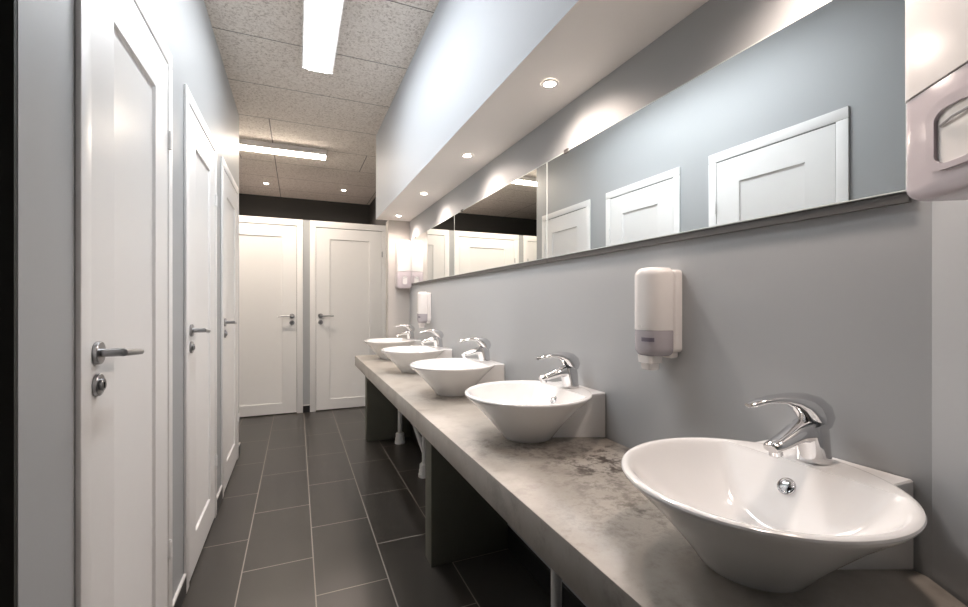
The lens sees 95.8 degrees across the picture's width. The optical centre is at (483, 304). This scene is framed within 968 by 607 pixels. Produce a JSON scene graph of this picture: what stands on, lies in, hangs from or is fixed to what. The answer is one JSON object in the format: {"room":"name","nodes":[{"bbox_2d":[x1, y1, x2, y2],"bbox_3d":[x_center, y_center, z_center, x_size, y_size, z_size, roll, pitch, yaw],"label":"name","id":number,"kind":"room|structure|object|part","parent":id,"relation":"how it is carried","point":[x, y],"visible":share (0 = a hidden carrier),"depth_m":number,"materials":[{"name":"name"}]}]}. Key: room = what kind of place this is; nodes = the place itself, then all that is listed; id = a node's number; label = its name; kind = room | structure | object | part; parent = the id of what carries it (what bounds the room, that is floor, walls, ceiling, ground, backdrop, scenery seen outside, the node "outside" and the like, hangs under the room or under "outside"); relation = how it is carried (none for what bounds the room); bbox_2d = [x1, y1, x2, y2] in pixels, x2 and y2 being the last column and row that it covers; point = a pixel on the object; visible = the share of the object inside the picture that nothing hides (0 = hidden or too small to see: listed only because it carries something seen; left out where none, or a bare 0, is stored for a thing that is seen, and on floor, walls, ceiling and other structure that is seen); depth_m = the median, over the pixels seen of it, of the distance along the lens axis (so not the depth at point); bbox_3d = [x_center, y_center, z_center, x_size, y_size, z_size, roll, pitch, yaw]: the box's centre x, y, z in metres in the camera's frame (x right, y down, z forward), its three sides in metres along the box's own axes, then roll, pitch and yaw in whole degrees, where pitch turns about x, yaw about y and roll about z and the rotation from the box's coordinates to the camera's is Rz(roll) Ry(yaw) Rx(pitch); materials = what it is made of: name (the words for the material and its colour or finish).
{"room":"public restroom","nodes":[
{"label":"public restroom","id":0,"kind":"room"},
{"bbox_2d":[0,0,238,606],"bbox_3d":[-1.488,-0.170,1.593,0.619,2.740,4.000,0,0,-23],"label":"wall","id":1,"kind":"structure","parent":0,"point":[45,28],"depth_m":0.83,"materials":[{"name":"grey paint"}]},
{"bbox_2d":[75,0,172,606],"bbox_3d":[-1.011,0.141,1.264,0.140,2.118,0.744,0,0,-23],"label":"door","id":2,"kind":"structure","parent":1,"relation":"in","point":[124,62],"depth_m":1.19,"materials":[{"name":"white paint"}]},
{"bbox_3d":[-0.883,0.110,1.065,0.061,0.053,0.165,0,0,-23],"label":"handle","id":3,"kind":"part","parent":2,"relation":"part of","materials":[{"name":"metal"}]},
{"bbox_2d":[173,574,185,606],"bbox_3d":[-1.197,1.157,1.710,0.010,0.085,0.223,0,0,-23],"label":"baseboard","id":4,"kind":"structure","parent":1,"relation":"attached to","point":[180,594],"depth_m":1.74,"materials":[{"name":"black tile"}]},
{"bbox_2d":[184,84,216,593],"bbox_3d":[-1.394,0.141,2.157,0.140,2.118,0.753,0,0,-23],"label":"door","id":5,"kind":"structure","parent":1,"relation":"in","point":[200,147],"depth_m":2.10,"materials":[{"name":"white paint"}]},
{"bbox_3d":[-1.264,0.110,1.954,0.061,0.053,0.165,0,0,-23],"label":"handle","id":6,"kind":"part","parent":5,"relation":"part of","materials":[{"name":"metal"}]},
{"bbox_2d":[217,485,222,511],"bbox_3d":[-1.579,1.157,2.603,0.010,0.085,0.212,0,0,-23],"label":"baseboard","id":7,"kind":"structure","parent":1,"relation":"attached to","point":[220,492],"depth_m":2.61,"materials":[{"name":"black tile"}]},
{"bbox_2d":[221,156,238,496],"bbox_3d":[-1.784,0.141,3.068,0.140,2.118,0.805,0,0,-23],"label":"door","id":8,"kind":"structure","parent":1,"relation":"in","point":[229,188],"depth_m":3.06,"materials":[{"name":"white paint"}]},
{"bbox_3d":[-1.644,0.110,2.841,0.061,0.053,0.165,0,0,-23],"label":"handle","id":9,"kind":"part","parent":8,"relation":"part of","materials":[{"name":"metal"}]},
{"bbox_2d":[239,193,369,223],"bbox_3d":[-3.393,-0.170,6.075,3.750,2.740,0.100,0,0,-23],"label":"wall","id":10,"kind":"structure","parent":0,"point":[249,204],"depth_m":6.34,"materials":[{"name":"black paint"}]},
{"bbox_2d":[239,220,381,404],"bbox_3d":[-2.817,0.125,4.581,3.630,2.150,0.080,0,0,-23],"label":"wall","id":11,"kind":"structure","parent":0,"point":[306,223],"depth_m":4.89,"materials":[{"name":"grey paint"}]},
{"bbox_2d":[239,215,302,416],"bbox_3d":[-2.446,0.125,4.697,0.924,2.150,0.140,0,0,-23],"label":"door","id":12,"kind":"structure","parent":11,"relation":"in","point":[270,256],"depth_m":4.75,"materials":[{"name":"white paint"}]},
{"bbox_3d":[-2.160,0.122,4.776,0.165,0.053,0.061,0,0,-23],"label":"handle","id":13,"kind":"part","parent":12,"relation":"part of","materials":[{"name":"metal"}]},
{"bbox_2d":[303,404,309,412],"bbox_3d":[-1.986,1.157,4.887,0.072,0.085,0.012,0,0,-23],"label":"baseboard","id":14,"kind":"structure","parent":11,"relation":"attached to","point":[306,408],"depth_m":4.88,"materials":[{"name":"black tile"}]},
{"bbox_2d":[310,220,385,411],"bbox_3d":[-1.559,0.125,5.077,0.862,2.150,0.140,0,0,-23],"label":"door","id":15,"kind":"structure","parent":11,"relation":"in","point":[348,267],"depth_m":5.05,"materials":[{"name":"white paint"}]},
{"bbox_3d":[-1.785,0.122,4.937,0.165,0.053,0.061,0,0,-23],"label":"handle","id":16,"kind":"part","parent":15,"relation":"part of","materials":[{"name":"metal"}]},
{"bbox_2d":[204,0,439,204],"bbox_3d":[-1.685,-1.590,2.155,4.000,0.100,8.690,0,0,-23],"label":"ceiling","id":17,"kind":"structure","parent":0,"point":[342,113],"depth_m":3.09,"materials":[{"name":"beige tile"}]},
{"bbox_2d":[239,138,326,159],"bbox_3d":[-2.167,-1.504,4.141,1.270,0.072,0.120,0,0,-23],"label":"ceiling light","id":18,"kind":"object","parent":17,"relation":"attached to","point":[244,144],"visible":0.52,"depth_m":4.19,"materials":[{"name":"white plastic"}]},
{"bbox_2d":[239,145,324,159],"bbox_3d":[-2.167,-1.487,4.141,1.245,0.038,0.112,0,0,-23],"label":"diffuser","id":19,"kind":"object","parent":18,"relation":"attached to","point":[288,150],"depth_m":4.21,"materials":[{"name":"white plastic"}]},
{"bbox_2d":[302,0,343,74],"bbox_3d":[-0.747,-1.507,2.052,0.180,0.065,1.560,0,0,-23],"label":"ceiling light","id":20,"kind":"object","parent":17,"relation":"attached to","point":[321,18],"visible":1,"depth_m":2.38,"materials":[{"name":"white plastic"}]},
{"bbox_2d":[182,406,550,606],"bbox_3d":[-1.685,1.250,2.155,4.000,0.100,8.690,0,0,-23],"label":"floor","id":21,"kind":"structure","parent":0,"point":[312,512],"depth_m":2.29,"materials":[{"name":"grey tile"}]},
{"bbox_2d":[395,410,404,444],"bbox_3d":[-0.731,0.869,3.799,0.088,0.660,0.088,0,0,-23],"label":"drain pipe","id":22,"kind":"object","parent":21,"relation":"on","point":[399,439],"visible":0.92,"depth_m":3.78,"materials":[{"name":"white plastic"}]},
{"bbox_2d":[413,426,424,478],"bbox_3d":[-0.450,0.869,3.084,0.168,0.660,0.088,0,0,31],"label":"drain pipe","id":23,"kind":"object","parent":21,"relation":"on","point":[421,440],"visible":0.37,"depth_m":3.05,"materials":[{"name":"white plastic"}]},
{"bbox_2d":[551,568,561,606],"bbox_3d":[0.250,0.869,1.511,0.088,0.660,0.088,0,0,-23],"label":"drain pipe","id":24,"kind":"object","parent":21,"relation":"on","point":[556,581],"visible":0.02,"depth_m":1.49,"materials":[{"name":"white plastic"}]},
{"bbox_2d":[355,355,966,606],"bbox_3d":[-0.114,0.826,2.100,0.492,0.748,4.105,0,0,-23],"label":"countertop","id":25,"kind":"structure","parent":21,"relation":"on","point":[572,500],"depth_m":1.06,"materials":[{"name":"grey stone"}]},
{"bbox_3d":[-0.868,0.869,3.953,0.389,0.662,0.100,0,0,-23],"label":"support panel","id":26,"kind":"part","parent":25,"relation":"part of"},
{"bbox_2d":[364,324,420,358],"bbox_3d":[-0.791,0.310,3.730,0.451,0.284,0.436,0,0,-23],"label":"washbasin","id":27,"kind":"object","parent":25,"relation":"in","point":[378,344],"visible":0.73,"depth_m":3.69,"materials":[{"name":"white ceramic"}]},
{"bbox_3d":[-0.791,0.375,3.730,0.451,0.155,0.436,0,0,-23],"label":"bowl","id":28,"kind":"part","parent":27,"relation":"part of","materials":[{"name":"white ceramic"}]},
{"bbox_2d":[395,324,414,338],"bbox_3d":[-0.683,0.232,3.776,0.175,0.129,0.058,0,0,-23],"label":"faucet","id":29,"kind":"object","parent":27,"relation":"on","point":[410,330],"depth_m":3.77,"materials":[{"name":"silver metal"}]},
{"bbox_2d":[381,329,451,372],"bbox_3d":[-0.472,0.310,2.986,0.451,0.284,0.436,0,0,-23],"label":"washbasin","id":30,"kind":"object","parent":25,"relation":"in","point":[402,357],"visible":0.81,"depth_m":2.92,"materials":[{"name":"white ceramic"}]},
{"bbox_3d":[-0.472,0.375,2.986,0.451,0.155,0.436,0,0,-23],"label":"bowl","id":31,"kind":"part","parent":30,"relation":"part of","materials":[{"name":"white ceramic"}]},
{"bbox_2d":[419,329,443,347],"bbox_3d":[-0.364,0.232,3.032,0.175,0.129,0.058,0,0,-23],"label":"faucet","id":32,"kind":"object","parent":30,"relation":"on","point":[438,334],"depth_m":3.02,"materials":[{"name":"silver metal"}]},
{"bbox_2d":[410,337,503,396],"bbox_3d":[-0.153,0.310,2.241,0.451,0.284,0.436,0,0,-23],"label":"washbasin","id":33,"kind":"object","parent":25,"relation":"in","point":[448,377],"visible":0.98,"depth_m":2.19,"materials":[{"name":"white ceramic"}]},
{"bbox_3d":[-0.153,0.375,2.241,0.451,0.155,0.436,0,0,-23],"label":"bowl","id":34,"kind":"part","parent":33,"relation":"part of","materials":[{"name":"white ceramic"}]},
{"bbox_2d":[459,337,490,361],"bbox_3d":[-0.045,0.232,2.287,0.175,0.129,0.058,0,0,-23],"label":"faucet","id":35,"kind":"object","parent":33,"relation":"on","point":[484,344],"depth_m":2.28,"materials":[{"name":"silver metal"}]},
{"bbox_3d":[-0.082,0.869,2.119,0.389,0.662,0.100,0,0,-23],"label":"support panel","id":36,"kind":"part","parent":25,"relation":"part of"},
{"bbox_2d":[465,352,604,442],"bbox_3d":[0.158,0.310,1.517,0.451,0.284,0.436,0,0,-23],"label":"washbasin","id":37,"kind":"object","parent":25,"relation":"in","point":[523,411],"visible":1,"depth_m":1.49,"materials":[{"name":"white ceramic"}]},
{"bbox_3d":[0.158,0.375,1.517,0.451,0.155,0.436,0,0,-23],"label":"bowl","id":38,"kind":"part","parent":37,"relation":"part of","materials":[{"name":"white ceramic"}]},
{"bbox_2d":[536,352,579,387],"bbox_3d":[0.265,0.232,1.563,0.175,0.129,0.058,0,0,-23],"label":"faucet","id":39,"kind":"object","parent":37,"relation":"on","point":[568,372],"depth_m":1.55,"materials":[{"name":"silver metal"}]},
{"bbox_2d":[621,392,926,592],"bbox_3d":[0.477,0.310,0.772,0.451,0.284,0.436,0,0,-23],"label":"washbasin","id":40,"kind":"object","parent":25,"relation":"in","point":[780,513],"visible":1,"depth_m":0.76,"materials":[{"name":"white ceramic"}]},
{"bbox_2d":[745,392,835,464],"bbox_3d":[0.583,0.232,0.826,0.172,0.129,0.074,0,0,-23],"label":"faucet","id":41,"kind":"object","parent":40,"relation":"on","point":[809,432],"depth_m":0.81,"materials":[{"name":"silver metal"}]},
{"bbox_2d":[370,197,387,225],"bbox_3d":[-1.391,-0.170,6.013,0.120,2.740,1.590,0,0,-23],"label":"wall","id":42,"kind":"structure","parent":0,"point":[373,221],"depth_m":6.29,"materials":[{"name":"grey paint"}]},
{"bbox_2d":[386,220,409,337],"bbox_3d":[-0.681,0.210,4.158,0.477,1.980,0.120,0,0,-23],"label":"wall","id":43,"kind":"structure","parent":0,"point":[397,300],"depth_m":4.04,"materials":[{"name":"grey paint"}]},
{"bbox_2d":[395,240,411,288],"bbox_3d":[-0.736,-0.370,4.009,0.134,0.440,0.105,0,0,-23],"label":"dispenser","id":44,"kind":"object","parent":43,"relation":"attached to","point":[402,247],"visible":0.98,"depth_m":3.97,"materials":[{"name":"white plastic"}]},
{"bbox_3d":[-0.751,-0.369,4.044,0.134,0.426,0.028,0,0,-23],"label":"plate","id":45,"kind":"part","parent":44,"relation":"part of","materials":[{"name":"white plastic"}]},
{"bbox_3d":[-0.717,-0.229,3.966,0.060,0.096,0.006,0,0,-23],"label":"opening frame","id":46,"kind":"part","parent":44,"relation":"part of","materials":[{"name":"plastic"}]},
{"bbox_3d":[-0.718,-0.226,3.968,0.042,0.074,0.001,0,0,-23],"label":"panel","id":47,"kind":"part","parent":44,"relation":"part of","materials":[{"name":"white plastic"}]},
{"bbox_2d":[376,0,708,221],"bbox_3d":[0.101,-1.160,2.194,0.586,0.760,4.146,0,0,-23],"label":"soffit","id":48,"kind":"structure","parent":0,"point":[471,84],"depth_m":1.80,"materials":[{"name":"paint"}]},
{"bbox_2d":[461,154,472,157],"bbox_3d":[-0.086,-0.777,2.278,0.062,0.003,0.062,0,0,-23],"label":"recessed light","id":49,"kind":"object","parent":48,"relation":"attached to","point":[462,155],"visible":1,"depth_m":2.27,"materials":[{"name":"white plastic"}]},
{"bbox_2d":[541,79,558,88],"bbox_3d":[0.231,-0.777,1.537,0.062,0.003,0.062,0,0,-23],"label":"recessed light","id":50,"kind":"object","parent":48,"relation":"attached to","point":[549,83],"visible":1,"depth_m":1.53,"materials":[{"name":"white plastic"}]},
{"bbox_2d":[410,0,931,606],"bbox_3d":[0.079,0.210,2.430,0.120,1.980,3.656,0,0,-23],"label":"wall","id":51,"kind":"structure","parent":0,"point":[837,309],"depth_m":1.08,"materials":[{"name":"grey paint"}]},
{"bbox_2d":[417,292,430,327],"bbox_3d":[-0.480,0.038,3.461,0.094,0.283,0.114,0,0,-23],"label":"soap dispenser","id":52,"kind":"object","parent":51,"relation":"attached to","point":[423,298],"visible":1,"depth_m":3.42,"materials":[{"name":"white plastic"}]},
{"bbox_3d":[-0.452,0.025,3.473,0.033,0.243,0.114,0,0,-23],"label":"plate","id":53,"kind":"part","parent":52,"relation":"part of","materials":[{"name":"white plastic"}]},
{"bbox_2d":[411,215,454,285],"bbox_3d":[-0.424,-0.389,3.429,0.016,0.425,1.173,0,0,-23],"label":"wall mirror","id":54,"kind":"object","parent":51,"relation":"attached to","point":[432,251],"visible":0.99,"depth_m":3.30,"materials":[{"name":"clear glass"}]},
{"bbox_3d":[-0.421,-0.185,3.430,0.010,0.018,1.173,0,0,-23],"label":"rail","id":55,"kind":"part","parent":54,"relation":"part of","materials":[{"name":"metal"}]},
{"bbox_2d":[411,425,585,606],"bbox_3d":[0.019,1.150,2.404,0.012,0.100,3.656,0,0,-23],"label":"baseboard","id":56,"kind":"structure","parent":51,"relation":"attached to","point":[533,564],"depth_m":1.91,"materials":[{"name":"black tile"}]},
{"bbox_2d":[454,162,547,277],"bbox_3d":[0.037,-0.389,2.354,0.016,0.425,1.158,0,0,-23],"label":"wall mirror","id":57,"kind":"object","parent":51,"relation":"attached to","point":[508,226],"visible":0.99,"depth_m":2.17,"materials":[{"name":"clear glass"}]},
{"bbox_3d":[0.040,-0.185,2.355,0.010,0.018,1.158,0,0,-23],"label":"rail","id":58,"kind":"part","parent":57,"relation":"part of","materials":[{"name":"metal"}]},
{"bbox_2d":[635,267,681,369],"bbox_3d":[0.477,0.038,1.227,0.094,0.283,0.114,0,0,-23],"label":"soap dispenser","id":59,"kind":"object","parent":51,"relation":"attached to","point":[658,290],"visible":1,"depth_m":1.19,"materials":[{"name":"white plastic"}]},
{"bbox_3d":[0.505,0.025,1.239,0.033,0.243,0.114,0,0,-23],"label":"plate","id":60,"kind":"part","parent":59,"relation":"part of","materials":[{"name":"white plastic"}]},
{"bbox_2d":[547,0,910,262],"bbox_3d":[0.496,-0.389,1.282,0.016,0.425,1.166,0,0,-23],"label":"wall mirror","id":61,"kind":"object","parent":51,"relation":"attached to","point":[811,114],"visible":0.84,"depth_m":0.98,"materials":[{"name":"clear glass"}]},
{"bbox_3d":[0.499,-0.185,1.283,0.010,0.018,1.166,0,0,-23],"label":"rail","id":62,"kind":"part","parent":61,"relation":"part of","materials":[{"name":"metal"}]},
{"bbox_2d":[932,200,967,606],"bbox_3d":[0.936,-0.170,-0.247,0.349,2.740,2.016,0,0,-14],"label":"wall","id":63,"kind":"structure","parent":0,"point":[949,218],"depth_m":0.69,"materials":[{"name":"grey paint"}]},
{"bbox_2d":[905,0,967,200],"bbox_3d":[0.659,-0.370,0.559,0.105,0.440,0.201,0,0,10],"label":"dispenser","id":64,"kind":"object","parent":63,"relation":"attached to","point":[936,31],"visible":1,"depth_m":0.60,"materials":[{"name":"white plastic"}]},
{"bbox_3d":[0.613,-0.229,0.567,0.006,0.096,0.090,0,0,10],"label":"opening frame","id":65,"kind":"part","parent":64,"relation":"part of","materials":[{"name":"plastic"}]},
{"bbox_3d":[0.615,-0.226,0.567,0.001,0.074,0.063,0,0,10],"label":"panel","id":66,"kind":"part","parent":64,"relation":"part of","materials":[{"name":"white plastic"}]}
]}

